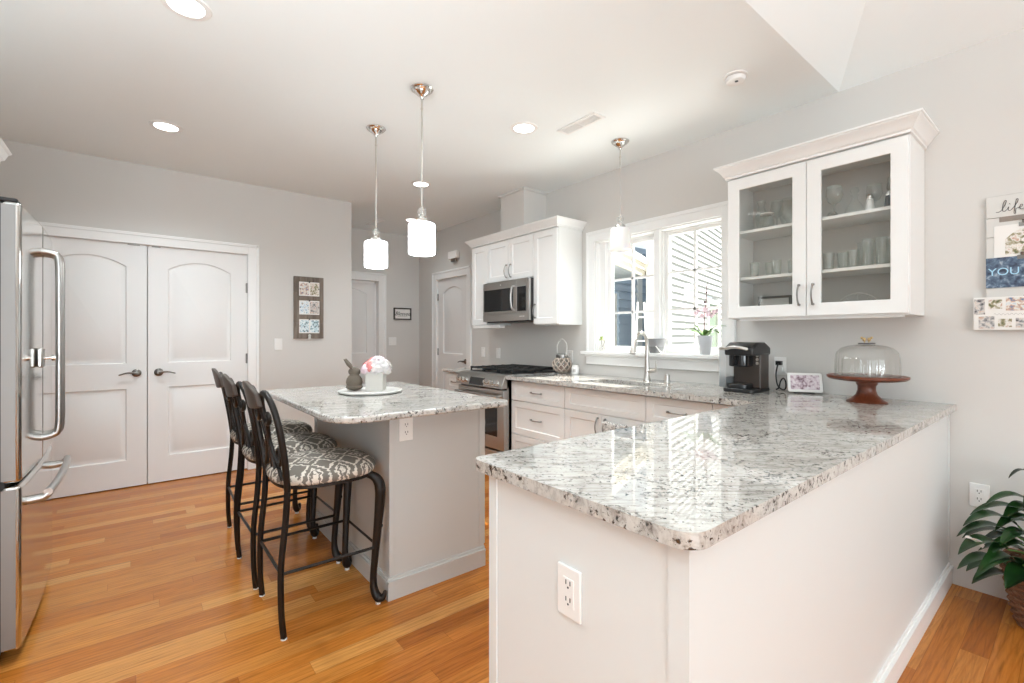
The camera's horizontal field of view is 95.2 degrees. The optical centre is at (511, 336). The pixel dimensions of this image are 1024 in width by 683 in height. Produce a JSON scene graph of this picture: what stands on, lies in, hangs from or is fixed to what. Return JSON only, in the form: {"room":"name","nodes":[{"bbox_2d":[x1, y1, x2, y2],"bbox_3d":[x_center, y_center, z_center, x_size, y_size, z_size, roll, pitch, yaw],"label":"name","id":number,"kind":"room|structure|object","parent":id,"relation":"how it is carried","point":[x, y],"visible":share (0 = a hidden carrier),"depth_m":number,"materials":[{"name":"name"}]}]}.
{"room":"kitchen","nodes":[
{"label":"kitchen","id":0,"kind":"room"},
{"bbox_2d":[0,140,351,481],"bbox_3d":[-4.098,-0.095,3.271,5.940,2.720,0.140,0,0,-39],"label":"wall","id":1,"kind":"structure","parent":0,"point":[295,234],"depth_m":4.45,"materials":[{"name":"grey paint"}]},
{"bbox_2d":[50,236,146,498],"bbox_3d":[-3.403,0.240,3.745,0.754,2.033,0.091,0,0,-39],"label":"door","id":2,"kind":"structure","parent":1,"relation":"in","point":[104,433],"depth_m":3.81,"materials":[{"name":"white paint"}]},
{"bbox_2d":[39,222,258,469],"bbox_3d":[-3.129,0.196,4.011,1.696,2.139,0.128,0,0,-39],"label":"trim","id":3,"kind":"structure","parent":1,"relation":"attached to","point":[53,229],"depth_m":4.27,"materials":[{"name":"white paint"}]},
{"bbox_2d":[148,246,247,483],"bbox_3d":[-2.811,0.240,4.224,0.757,2.033,0.091,0,0,-39],"label":"door","id":4,"kind":"structure","parent":1,"relation":"in","point":[197,300],"depth_m":4.19,"materials":[{"name":"white paint"}]},
{"bbox_2d":[274,338,281,349],"bbox_3d":[-2.309,0.075,4.620,0.072,0.116,0.010,0,0,-39],"label":"light switch","id":5,"kind":"object","parent":1,"relation":"attached to","point":[277,341],"visible":1,"depth_m":4.62,"materials":[{"name":"white plastic"}]},
{"bbox_2d":[293,276,323,338],"bbox_3d":[-2.075,-0.291,4.783,0.288,0.638,0.052,0,0,-39],"label":"photo board","id":6,"kind":"object","parent":1,"relation":"attached to","point":[308,294],"visible":1,"depth_m":4.78,"materials":[{"name":"brown wood"}]},
{"bbox_2d":[300,320,308,331],"bbox_3d":[-2.110,-0.106,4.755,0.086,0.122,0.001,0,0,-39],"label":"photo","id":7,"kind":"object","parent":6,"relation":"attached to","point":[304,324],"depth_m":4.75},
{"bbox_2d":[300,301,308,313],"bbox_3d":[-2.110,-0.296,4.755,0.086,0.122,0.001,0,0,-39],"label":"photo","id":8,"kind":"object","parent":6,"relation":"attached to","point":[304,305],"depth_m":4.75},
{"bbox_2d":[300,283,308,294],"bbox_3d":[-2.110,-0.486,4.755,0.086,0.122,0.001,0,0,-39],"label":"photo","id":9,"kind":"object","parent":6,"relation":"attached to","point":[304,287],"depth_m":4.75},
{"bbox_2d":[310,320,318,331],"bbox_3d":[-2.036,-0.106,4.815,0.086,0.122,0.001,0,0,-39],"label":"photo","id":10,"kind":"object","parent":6,"relation":"attached to","point":[314,324],"depth_m":4.82},
{"bbox_2d":[310,302,318,313],"bbox_3d":[-2.036,-0.296,4.815,0.086,0.122,0.001,0,0,-39],"label":"photo","id":11,"kind":"object","parent":6,"relation":"attached to","point":[314,306],"depth_m":4.82},
{"bbox_2d":[310,283,318,295],"bbox_3d":[-2.036,-0.486,4.815,0.086,0.122,0.001,0,0,-39],"label":"photo","id":12,"kind":"object","parent":6,"relation":"attached to","point":[314,287],"depth_m":4.82},
{"bbox_2d":[352,228,418,384],"bbox_3d":[-1.910,-0.095,6.545,1.580,2.720,0.180,0,0,-39],"label":"wall","id":13,"kind":"structure","parent":0,"point":[402,271],"depth_m":6.67,"materials":[{"name":"grey paint"}]},
{"bbox_2d":[352,282,373,383],"bbox_3d":[-2.195,0.248,6.288,0.754,2.018,0.091,0,0,-39],"label":"door","id":14,"kind":"structure","parent":13,"relation":"in","point":[362,293],"depth_m":6.42,"materials":[{"name":"white paint"}]},
{"bbox_2d":[352,271,385,358],"bbox_3d":[-2.172,0.196,6.264,0.978,2.139,0.128,0,0,-39],"label":"trim","id":15,"kind":"structure","parent":13,"relation":"attached to","point":[380,279],"depth_m":6.48,"materials":[{"name":"white paint"}]},
{"bbox_2d":[393,308,410,319],"bbox_3d":[-1.566,-0.325,6.692,0.270,0.170,0.022,0,0,-39],"label":"framed sign","id":16,"kind":"object","parent":13,"relation":"attached to","point":[398,313],"visible":1,"depth_m":6.68,"materials":[{"name":"grey wood"}]},
{"bbox_2d":[0,0,1023,235],"bbox_3d":[-0.831,-2.221,0.408,7.620,1.664,11.120,0,0,-39],"label":"ceiling","id":17,"kind":"structure","parent":0,"point":[284,95],"depth_m":2.63,"materials":[{"name":"white paint"}]},
{"bbox_2d":[148,120,182,132],"bbox_3d":[-2.396,-1.452,3.238,0.194,0.006,0.194,0,0,-39],"label":"recessed light","id":18,"kind":"object","parent":17,"relation":"in","point":[165,126],"visible":1,"depth_m":3.23,"materials":[{"name":"white plastic"}]},
{"bbox_2d":[154,123,177,130],"bbox_3d":[-2.396,-1.453,3.238,0.140,0.003,0.140,0,0,-39],"label":"diffuser","id":19,"kind":"object","parent":18,"relation":"attached to","point":[160,126],"depth_m":3.23,"materials":[{"name":"white plastic"}]},
{"bbox_2d":[160,0,211,20],"bbox_3d":[-1.433,-1.452,2.057,0.194,0.006,0.194,0,0,-39],"label":"recessed light","id":20,"kind":"object","parent":17,"relation":"in","point":[196,10],"visible":1,"depth_m":2.07,"materials":[{"name":"white plastic"}]},
{"bbox_2d":[167,0,204,16],"bbox_3d":[-1.433,-1.453,2.057,0.140,0.003,0.140,0,0,-39],"label":"diffuser","id":21,"kind":"object","parent":20,"relation":"attached to","point":[184,8],"depth_m":2.06,"materials":[{"name":"white plastic"}]},
{"bbox_2d":[364,124,387,268],"bbox_3d":[-0.949,-0.968,3.263,0.156,0.975,0.156,0,0,-39],"label":"pendant lamp","id":22,"kind":"object","parent":17,"relation":"hanging from","point":[375,249],"visible":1,"depth_m":3.22,"materials":[{"name":"white glass"}]},
{"bbox_2d":[411,181,430,187],"bbox_3d":[-0.868,-1.452,4.458,0.194,0.006,0.194,0,0,-39],"label":"recessed light","id":23,"kind":"object","parent":17,"relation":"in","point":[414,183],"visible":0.93,"depth_m":4.46,"materials":[{"name":"white plastic"}]},
{"bbox_2d":[408,83,434,256],"bbox_3d":[-0.528,-0.968,2.743,0.156,0.975,0.156,0,0,-39],"label":"pendant lamp","id":24,"kind":"object","parent":17,"relation":"hanging from","point":[421,232],"visible":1,"depth_m":2.70,"materials":[{"name":"white glass"}]},
{"bbox_2d":[510,122,537,133],"bbox_3d":[0.083,-1.452,3.261,0.194,0.006,0.194,0,0,-39],"label":"recessed light","id":25,"kind":"object","parent":17,"relation":"in","point":[519,127],"visible":1,"depth_m":3.25,"materials":[{"name":"white plastic"}]},
{"bbox_2d":[514,124,533,132],"bbox_3d":[0.083,-1.453,3.261,0.140,0.003,0.140,0,0,-39],"label":"diffuser","id":26,"kind":"object","parent":25,"relation":"attached to","point":[518,128],"depth_m":3.26,"materials":[{"name":"white plastic"}]},
{"bbox_2d":[557,112,605,134],"bbox_3d":[0.467,-1.451,3.194,0.110,0.008,0.350,0,0,-39],"label":"ceiling vent","id":27,"kind":"object","parent":17,"relation":"in","point":[594,117],"visible":1,"depth_m":3.18,"materials":[{"name":"white plastic"}]},
{"bbox_2d":[609,137,631,251],"bbox_3d":[0.805,-1.048,3.481,0.168,0.815,0.168,0,0,-39],"label":"pendant lamp","id":28,"kind":"object","parent":17,"relation":"hanging from","point":[620,236],"visible":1,"depth_m":3.44,"materials":[{"name":"white glass"}]},
{"bbox_2d":[723,70,747,85],"bbox_3d":[1.247,-1.435,2.609,0.124,0.041,0.124,0,0,-39],"label":"smoke detector","id":29,"kind":"object","parent":17,"relation":"attached to","point":[736,77],"visible":1,"depth_m":2.58,"materials":[{"name":"white plastic"}]},
{"bbox_2d":[0,468,1023,682],"bbox_3d":[-0.830,1.315,0.486,7.520,0.100,11.000,0,0,-39],"label":"floor","id":30,"kind":"structure","parent":0,"point":[147,583],"depth_m":2.14,"materials":[{"name":"brown wood"}]},
{"bbox_2d":[0,196,70,653],"bbox_3d":[-2.434,0.365,1.956,0.834,1.800,0.908,0,0,-39],"label":"refrigerator","id":31,"kind":"object","parent":30,"relation":"on","point":[27,487],"visible":1,"depth_m":1.85,"materials":[{"name":"silver metal"}]},
{"bbox_2d":[37,348,55,367],"bbox_3d":[-2.063,0.092,2.074,0.055,0.085,0.080,0,0,-39],"label":"appliance latch","id":32,"kind":"object","parent":31,"relation":"attached to","point":[41,357],"visible":1,"depth_m":2.04,"materials":[{"name":"silver metal"}]},
{"bbox_2d":[212,368,317,547],"bbox_3d":[-1.615,0.730,3.039,0.584,1.073,0.523,0,0,-37],"label":"bar stool","id":33,"kind":"object","parent":30,"relation":"on","point":[289,426],"visible":0.4,"depth_m":3.00,"materials":[{"name":"black metal"}]},
{"bbox_2d":[230,419,312,441],"bbox_3d":[-1.572,0.605,3.065,0.470,0.080,0.464,0,0,-37],"label":"seat cushion","id":34,"kind":"object","parent":33,"relation":"on","point":[289,426],"depth_m":2.99,"materials":[{"name":"fabric"}]},
{"bbox_2d":[221,374,342,589],"bbox_3d":[-1.296,0.730,2.619,0.584,1.073,0.523,0,0,-40],"label":"bar stool","id":35,"kind":"object","parent":30,"relation":"on","point":[295,441],"visible":0.74,"depth_m":2.55,"materials":[{"name":"black metal"}]},
{"bbox_2d":[242,432,336,461],"bbox_3d":[-1.254,0.605,2.648,0.470,0.080,0.464,0,0,-40],"label":"seat cushion","id":36,"kind":"object","parent":35,"relation":"on","point":[295,441],"depth_m":2.54,"materials":[{"name":"fabric"}]},
{"bbox_2d":[242,381,386,640],"bbox_3d":[-0.953,0.730,2.219,0.584,1.073,0.523,0,0,-39],"label":"bar stool","id":37,"kind":"object","parent":30,"relation":"on","point":[329,466],"visible":1,"depth_m":2.13,"materials":[{"name":"metal"}]},
{"bbox_2d":[266,447,375,485],"bbox_3d":[-0.917,0.605,2.255,0.470,0.080,0.464,0,0,-39],"label":"seat cushion","id":38,"kind":"object","parent":37,"relation":"on","point":[329,466],"depth_m":2.12,"materials":[{"name":"fabric"}]},
{"bbox_2d":[314,409,485,601],"bbox_3d":[-0.725,0.822,2.893,0.632,0.886,1.210,0,0,-39],"label":"kitchen island","id":39,"kind":"object","parent":30,"relation":"on","point":[433,530],"visible":0.56,"depth_m":2.42,"materials":[{"name":"grey paint"}]},
{"bbox_2d":[266,382,507,423],"bbox_3d":[-0.807,0.361,2.777,0.938,0.032,1.377,0,0,-39],"label":"island countertop","id":40,"kind":"structure","parent":39,"relation":"on","point":[324,403],"depth_m":2.45,"materials":[{"name":"grey stone"}]},
{"bbox_2d":[337,386,401,395],"bbox_3d":[-0.876,0.336,2.893,0.384,0.017,0.384,0,0,-39],"label":"serving tray","id":41,"kind":"object","parent":40,"relation":"on","point":[389,390],"visible":0.77,"depth_m":2.80,"materials":[{"name":"white ceramic"}]},
{"bbox_2d":[343,359,362,390],"bbox_3d":[-0.972,0.234,2.869,0.111,0.196,0.092,0,0,-9],"label":"rabbit figurine","id":42,"kind":"object","parent":41,"relation":"on","point":[354,381],"visible":1,"depth_m":2.84,"materials":[{"name":"ceramic"}]},
{"bbox_2d":[361,356,391,390],"bbox_3d":[-0.840,0.225,2.902,0.194,0.213,0.160,0,0,-3],"label":"flower box","id":43,"kind":"object","parent":41,"relation":"on","point":[375,370],"visible":1,"depth_m":2.85,"materials":[{"name":"grey ceramic"}]},
{"bbox_2d":[399,417,412,440],"bbox_3d":[-0.520,0.453,2.297,0.072,0.116,0.009,0,0,-39],"label":"outlet","id":44,"kind":"object","parent":39,"relation":"attached to","point":[406,424],"visible":0.86,"depth_m":2.29,"materials":[{"name":"white plastic"}]},
{"bbox_2d":[403,422,409,435],"bbox_3d":[-0.518,0.453,2.295,0.034,0.066,0.002,0,0,-39],"label":"receptacle","id":45,"kind":"object","parent":44,"relation":"attached to","point":[406,425],"depth_m":2.29,"materials":[{"name":"white plastic"}]},
{"bbox_2d":[447,372,460,390],"bbox_3d":[-0.364,0.822,5.094,0.677,0.886,0.338,0,0,-39],"label":"base cabinet","id":46,"kind":"object","parent":30,"relation":"on","point":[452,385],"visible":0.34,"depth_m":4.96,"materials":[{"name":"white paint"}]},
{"bbox_2d":[443,367,479,372],"bbox_3d":[-0.369,0.361,5.095,0.683,0.032,0.352,0,0,-39],"label":"countertop","id":47,"kind":"structure","parent":46,"relation":"on","point":[451,370],"depth_m":4.90,"materials":[{"name":"grey stone"}]},
{"bbox_2d":[454,364,555,454],"bbox_3d":[-0.059,0.767,4.629,0.766,0.936,0.752,0,0,-39],"label":"gas range","id":48,"kind":"object","parent":30,"relation":"on","point":[489,380],"visible":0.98,"depth_m":4.29,"materials":[{"name":"silver metal"}]},
{"bbox_2d":[463,369,555,374],"bbox_3d":[-0.013,0.349,4.666,0.648,0.021,0.752,0,0,-39],"label":"cooktop","id":49,"kind":"object","parent":48,"relation":"in","point":[488,371],"depth_m":4.45,"materials":[{"name":"black metal"}]},
{"bbox_2d":[512,380,566,449],"bbox_3d":[0.436,0.822,4.104,0.677,0.886,0.663,0,0,-39],"label":"base cabinet","id":50,"kind":"object","parent":30,"relation":"on","point":[538,409],"visible":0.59,"depth_m":3.92,"materials":[{"name":"white paint"}]},
{"bbox_2d":[565,386,646,438],"bbox_3d":[0.879,0.822,3.556,0.677,0.886,0.743,0,0,-39],"label":"base cabinet","id":51,"kind":"object","parent":30,"relation":"on","point":[585,413],"visible":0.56,"depth_m":3.40,"materials":[{"name":"white paint"}]},
{"bbox_2d":[602,421,626,431],"bbox_3d":[0.711,0.784,3.238,0.034,0.372,0.201,0,0,-39],"label":"dish towel","id":52,"kind":"object","parent":51,"relation":"hanging from","point":[607,426],"visible":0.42,"depth_m":3.25,"materials":[{"name":"beige fabric"}]},
{"bbox_2d":[646,396,713,422],"bbox_3d":[1.256,0.822,3.090,0.677,0.886,0.453,0,0,-39],"label":"base cabinet","id":53,"kind":"object","parent":30,"relation":"on","point":[657,408],"visible":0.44,"depth_m":2.94,"materials":[{"name":"white paint"}]},
{"bbox_2d":[489,414,952,682],"bbox_3d":[1.079,0.822,1.875,2.481,0.886,0.679,0,0,-39],"label":"base cabinet","id":54,"kind":"object","parent":30,"relation":"on","point":[842,582],"visible":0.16,"depth_m":1.17,"materials":[{"name":"white paint"}]},
{"bbox_2d":[558,561,581,624],"bbox_3d":[0.131,0.587,1.073,0.009,0.116,0.072,0,0,-39],"label":"outlet","id":55,"kind":"object","parent":54,"relation":"attached to","point":[569,579],"visible":1,"depth_m":1.07,"materials":[{"name":"white plastic"}]},
{"bbox_2d":[563,576,573,609],"bbox_3d":[0.129,0.587,1.072,0.002,0.066,0.034,0,0,-39],"label":"receptacle","id":56,"kind":"object","parent":55,"relation":"attached to","point":[568,581],"depth_m":1.07,"materials":[{"name":"white plastic"}]},
{"bbox_2d":[476,372,955,549],"bbox_3d":[0.401,0.361,2.690,2.510,0.032,2.824,0,0,-39],"label":"countertop","id":57,"kind":"structure","parent":54,"relation":"on","point":[694,481],"depth_m":1.34,"materials":[{"name":"grey stone"}]},
{"bbox_2d":[552,339,571,372],"bbox_3d":[0.472,0.181,4.419,0.186,0.324,0.187,0,0,21],"label":"lantern","id":58,"kind":"object","parent":57,"relation":"on","point":[560,368],"visible":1,"depth_m":4.38,"materials":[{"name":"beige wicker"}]},
{"bbox_2d":[630,331,656,380],"bbox_3d":[1.002,0.151,3.557,0.229,0.388,0.119,0,0,-39],"label":"kitchen faucet","id":59,"kind":"object","parent":57,"relation":"on","point":[647,370],"visible":1,"depth_m":3.61,"materials":[{"name":"silver metal"}]},
{"bbox_2d":[719,342,769,393],"bbox_3d":[1.460,0.190,2.964,0.271,0.310,0.233,0,0,-39],"label":"coffee maker","id":60,"kind":"object","parent":57,"relation":"on","point":[750,360],"visible":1,"depth_m":2.90,"materials":[{"name":"black plastic"}]},
{"bbox_2d":[727,382,751,388],"bbox_3d":[1.418,0.307,2.922,0.096,0.028,0.129,0,0,-39],"label":"drip tray","id":61,"kind":"object","parent":60,"relation":"on","point":[730,385],"depth_m":2.89,"materials":[{"name":"black plastic"}]},
{"bbox_2d":[775,361,786,389],"bbox_3d":[1.701,0.248,2.970,0.052,0.182,0.142,0,0,19],"label":"power cord","id":62,"kind":"object","parent":57,"relation":"on","point":[777,363],"visible":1,"depth_m":2.98,"materials":[{"name":"black plastic"}]},
{"bbox_2d":[787,373,822,393],"bbox_3d":[1.784,0.283,2.853,0.184,0.122,0.069,0,0,21],"label":"picture frame","id":63,"kind":"object","parent":57,"relation":"on","point":[805,383],"visible":1,"depth_m":2.83,"materials":[{"name":"white plastic"}]},
{"bbox_2d":[826,373,910,403],"bbox_3d":[1.872,0.274,2.468,0.354,0.141,0.354,0,0,-39],"label":"cake stand","id":64,"kind":"object","parent":57,"relation":"on","point":[866,393],"visible":0.95,"depth_m":2.42,"materials":[{"name":"brown wood"}]},
{"bbox_2d":[834,337,901,377],"bbox_3d":[1.872,0.105,2.468,0.286,0.210,0.286,0,0,-39],"label":"glass cloche","id":65,"kind":"object","parent":64,"relation":"on","point":[862,338],"visible":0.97,"depth_m":2.46,"materials":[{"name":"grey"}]},
{"bbox_2d":[713,403,733,409],"bbox_3d":[1.498,0.822,2.790,0.677,0.886,0.313,0,0,-39],"label":"base cabinet","id":66,"kind":"object","parent":30,"relation":"on","point":[715,406],"visible":0.02,"depth_m":2.69,"materials":[{"name":"white paint"}]},
{"bbox_2d":[956,468,1023,627],"bbox_3d":[2.228,0.919,1.929,0.603,0.693,0.425,0,0,-18],"label":"peace lily","id":67,"kind":"object","parent":30,"relation":"on","point":[1012,565],"visible":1,"depth_m":2.01,"materials":[{"name":"green plant"}]},
{"bbox_2d":[999,548,1023,627],"bbox_3d":[2.332,1.121,1.999,0.354,0.289,0.354,0,0,-39],"label":"basket","id":68,"kind":"object","parent":30,"relation":"on","point":[1015,595],"depth_m":2.03,"materials":[{"name":"brown wicker"}]},
{"bbox_2d":[499,187,547,230],"bbox_3d":[0.112,-1.261,4.791,0.320,0.388,0.400,0,0,-39],"label":"wall","id":69,"kind":"structure","parent":0,"point":[523,205],"depth_m":4.66,"materials":[{"name":"grey paint"}]},
{"bbox_2d":[419,28,1023,599],"bbox_3d":[2.055,-0.095,2.794,0.190,2.720,10.960,0,0,-39],"label":"wall","id":70,"kind":"structure","parent":0,"point":[974,95],"depth_m":2.48,"materials":[{"name":"grey paint"}]},
{"bbox_2d":[437,276,465,389],"bbox_3d":[-0.796,0.240,6.176,0.091,2.033,0.759,0,0,-39],"label":"door","id":71,"kind":"structure","parent":70,"relation":"in","point":[451,296],"depth_m":6.21,"materials":[{"name":"white paint"}]},
{"bbox_2d":[432,265,471,387],"bbox_3d":[-0.770,0.192,6.194,0.128,2.147,0.964,0,0,-39],"label":"trim","id":72,"kind":"structure","parent":70,"relation":"attached to","point":[466,271],"depth_m":6.19,"materials":[{"name":"white paint"}]},
{"bbox_2d":[448,250,458,261],"bbox_3d":[-0.761,-1.041,6.085,0.050,0.138,0.200,0,0,-39],"label":"door chime","id":73,"kind":"object","parent":70,"relation":"attached to","point":[453,255],"visible":1,"depth_m":6.04,"materials":[{"name":"white plastic"}]},
{"bbox_2d":[472,245,510,325],"bbox_3d":[-0.229,-0.552,5.204,0.328,0.865,0.289,0,0,-39],"label":"upper cabinet","id":74,"kind":"object","parent":70,"relation":"attached to","point":[479,254],"visible":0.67,"depth_m":5.13,"materials":[{"name":"white paint"}]},
{"bbox_2d":[473,325,504,327],"bbox_3d":[-0.250,-0.104,4.993,0.070,0.029,0.480,0,0,-39],"label":"lamp","id":75,"kind":"object","parent":74,"relation":"attached to","point":[484,326],"visible":1,"depth_m":4.91,"materials":[{"name":"white plastic"}]},
{"bbox_2d":[487,233,533,282],"bbox_3d":[0.080,-0.772,4.791,0.367,0.425,0.739,0,0,-39],"label":"upper cabinet","id":76,"kind":"object","parent":70,"relation":"attached to","point":[510,259],"visible":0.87,"depth_m":4.67,"materials":[{"name":"white paint"}]},
{"bbox_2d":[483,277,533,322],"bbox_3d":[0.055,-0.349,4.764,0.438,0.412,0.742,0,0,-39],"label":"microwave","id":77,"kind":"object","parent":76,"relation":"attached to","point":[510,301],"visible":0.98,"depth_m":4.61,"materials":[{"name":"silver metal"}]},
{"bbox_2d":[465,215,586,248],"bbox_3d":[0.082,-1.022,4.773,0.386,0.075,1.466,0,0,-39],"label":"crown molding","id":78,"kind":"structure","parent":76,"relation":"attached to","point":[554,221],"depth_m":4.42,"materials":[{"name":"white paint"}]},
{"bbox_2d":[532,226,581,324],"bbox_3d":[0.413,-0.547,4.379,0.367,0.875,0.319,0,0,-39],"label":"upper cabinet","id":79,"kind":"object","parent":70,"relation":"attached to","point":[557,250],"visible":1,"depth_m":4.27,"materials":[{"name":"white paint"}]},
{"bbox_2d":[580,201,735,372],"bbox_3d":[1.163,-0.350,3.814,0.235,1.205,1.420,0,0,-39],"label":"window","id":80,"kind":"structure","parent":70,"relation":"in","point":[680,358],"depth_m":3.76,"materials":[{"name":"white paint"}]},
{"bbox_2d":[648,339,665,352],"bbox_3d":[1.153,0.075,3.743,0.158,0.117,0.158,0,0,-39],"label":"bowl","id":81,"kind":"object","parent":80,"relation":"on","point":[655,345],"visible":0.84,"depth_m":3.69,"materials":[{"name":"clear glass"}]},
{"bbox_2d":[680,283,723,354],"bbox_3d":[1.403,-0.129,3.437,0.122,0.520,0.372,0,0,-39],"label":"potted orchid","id":82,"kind":"object","parent":80,"relation":"on","point":[704,341],"visible":1,"depth_m":3.40,"materials":[{"name":"grey ceramic"}]},
{"bbox_2d":[774,357,785,374],"bbox_3d":[1.737,0.190,3.028,0.009,0.116,0.072,0,0,-39],"label":"outlet","id":83,"kind":"object","parent":70,"relation":"attached to","point":[783,359],"visible":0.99,"depth_m":3.02,"materials":[{"name":"white plastic"}]},
{"bbox_2d":[728,134,923,320],"bbox_3d":[1.760,-0.544,2.709,0.372,0.892,0.895,0,0,-39],"label":"upper cabinet","id":84,"kind":"object","parent":70,"relation":"attached to","point":[810,227],"visible":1,"depth_m":2.65,"materials":[{"name":"white paint"}]},
{"bbox_2d":[758,295,791,305],"bbox_3d":[1.677,-0.194,2.985,0.012,0.130,0.200,0,0,-39],"label":"glass dish","id":85,"kind":"object","parent":84,"relation":"in","point":[784,299],"visible":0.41,"depth_m":2.98,"materials":[{"name":"grey"}]},
{"bbox_2d":[761,298,788,305],"bbox_3d":[1.678,-0.194,2.986,0.006,0.106,0.176,0,0,-39],"label":"picture","id":86,"kind":"object","parent":85,"relation":"attached to","point":[764,301],"depth_m":2.98,"materials":[{"name":"white"}]},
{"bbox_2d":[740,206,889,240],"bbox_3d":[1.786,-0.651,2.729,0.289,0.018,0.859,0,0,-39],"label":"shelf","id":87,"kind":"object","parent":84,"relation":"attached to","point":[880,216],"depth_m":2.69,"materials":[{"name":"white paint"}]},
{"bbox_2d":[740,263,889,283],"bbox_3d":[1.786,-0.361,2.729,0.289,0.018,0.859,0,0,-39],"label":"shelf","id":88,"kind":"object","parent":84,"relation":"attached to","point":[878,270],"depth_m":2.69,"materials":[{"name":"white paint"}]},
{"bbox_2d":[713,108,939,181],"bbox_3d":[1.752,-1.030,2.702,0.393,0.080,1.015,0,0,-39],"label":"crown molding","id":89,"kind":"structure","parent":84,"relation":"attached to","point":[917,123],"depth_m":2.46,"materials":[{"name":"white paint"}]},
{"bbox_2d":[839,293,876,301],"bbox_3d":[1.944,-0.188,2.629,0.009,0.118,0.230,0,0,-39],"label":"fan ornament","id":90,"kind":"object","parent":84,"relation":"in","point":[869,295],"visible":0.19,"depth_m":2.63,"materials":[{"name":"white metal"}]},
{"bbox_2d":[865,194,874,209],"bbox_3d":[1.892,-0.708,2.471,0.044,0.094,0.044,0,0,-39],"label":"salt shaker","id":91,"kind":"object","parent":84,"relation":"on","point":[869,199],"visible":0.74,"depth_m":2.46,"materials":[{"name":"white ceramic"}]},
{"bbox_2d":[969,482,989,508],"bbox_3d":[2.314,0.787,2.315,0.009,0.116,0.072,0,0,-39],"label":"outlet","id":92,"kind":"object","parent":70,"relation":"attached to","point":[979,494],"visible":0.98,"depth_m":2.31,"materials":[{"name":"white plastic"}]},
{"bbox_2d":[974,488,983,502],"bbox_3d":[2.312,0.787,2.313,0.002,0.066,0.034,0,0,-39],"label":"receptacle","id":93,"kind":"object","parent":92,"relation":"attached to","point":[978,492],"depth_m":2.31,"materials":[{"name":"white plastic"}]},
{"bbox_2d":[986,192,1023,296],"bbox_3d":[2.414,-0.379,2.171,0.034,0.598,0.300,0,0,-39],"label":"sign","id":94,"kind":"object","parent":70,"relation":"attached to","point":[1004,213],"visible":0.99,"depth_m":2.23,"materials":[{"name":"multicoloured wood"}]},
{"bbox_2d":[974,296,1023,329],"bbox_3d":[2.363,-0.112,2.209,0.004,0.158,0.260,0,0,-39],"label":"photo card","id":95,"kind":"object","parent":94,"relation":"attached to","point":[1007,312],"visible":1,"depth_m":2.24,"materials":[{"name":"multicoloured paper"}]},
{"bbox_2d":[974,299,984,314],"bbox_3d":[2.293,-0.145,2.292,0.002,0.075,0.037,0,0,-39],"label":"photo","id":96,"kind":"object","parent":95,"relation":"on","point":[979,304],"depth_m":2.29},
{"bbox_2d":[979,316,993,328],"bbox_3d":[2.308,-0.069,2.274,0.002,0.060,0.054,0,0,-39],"label":"photo","id":97,"kind":"object","parent":95,"relation":"attached to","point":[985,322],"depth_m":2.27},
{"bbox_2d":[989,299,1001,308],"bbox_3d":[2.327,-0.155,2.251,0.002,0.045,0.046,0,0,-39],"label":"photo","id":98,"kind":"object","parent":95,"relation":"attached to","point":[993,303],"depth_m":2.25},
{"bbox_2d":[998,319,1011,326],"bbox_3d":[2.347,-0.065,2.226,0.002,0.040,0.046,0,0,-39],"label":"photo","id":99,"kind":"object","parent":95,"relation":"attached to","point":[1001,322],"depth_m":2.23},
{"bbox_2d":[1006,297,1023,310],"bbox_3d":[2.377,-0.154,2.189,0.002,0.062,0.090,0,0,-39],"label":"photo","id":100,"kind":"object","parent":95,"relation":"on","point":[1012,303],"depth_m":2.20},
{"bbox_2d":[1005,227,1023,254],"bbox_3d":[2.407,-0.454,2.172,0.001,0.123,0.160,0,0,-39],"label":"photo","id":101,"kind":"object","parent":94,"relation":"on","point":[1014,236],"depth_m":2.21},
{"label":"outside","id":102,"kind":"structure","parent":0,"visible":0},
{"bbox_3d":[10.548,1.565,13.674,26.400,0.100,20.000,0,0,-39],"label":"ground","id":103,"kind":"structure","parent":102,"visible":0},
{"bbox_2d":[614,247,645,345],"bbox_3d":[2.053,-0.060,7.963,3.400,3.050,0.500,0,0,-41],"label":"house","id":104,"kind":"structure","parent":103,"relation":"on","point":[622,289],"depth_m":8.08,"materials":[{"name":"blue"}]},
{"bbox_2d":[635,302,646,341],"bbox_3d":[1.628,0.540,5.900,0.324,1.951,0.060,0,0,1],"label":"step ladder","id":105,"kind":"object","parent":103,"relation":"on","point":[637,306],"visible":0.26,"depth_m":5.89,"materials":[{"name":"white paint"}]},
{"bbox_2d":[646,227,720,347],"bbox_3d":[4.721,-1.435,10.393,0.150,5.800,9.020,0,0,37],"label":"house","id":106,"kind":"structure","parent":103,"relation":"on","point":[709,240],"depth_m":8.16,"materials":[{"name":"white"}]},
{"bbox_2d":[614,251,648,278],"bbox_3d":[1.125,-1.005,6.357,1.062,0.260,2.585,0,0,29],"label":"porch roof","id":107,"kind":"structure","parent":106,"relation":"attached to","point":[622,260],"depth_m":6.38,"materials":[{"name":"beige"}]},
{"bbox_3d":[-2.906,-0.095,1.669,0.120,2.720,3.850,0,0,-39],"label":"wall","id":108,"kind":"structure","parent":0,"visible":0},
{"bbox_3d":[-2.550,-0.720,1.841,0.639,0.330,0.950,0,0,-39],"label":"upper cabinet","id":109,"kind":"object","parent":108,"relation":"attached to","visible":0},
{"bbox_2d":[0,137,11,161],"bbox_3d":[-2.546,-0.922,1.843,0.648,0.070,1.053,0,0,-39],"label":"crown molding","id":110,"kind":"structure","parent":109,"relation":"on","point":[5,152],"depth_m":2.37,"materials":[{"name":"white paint"}]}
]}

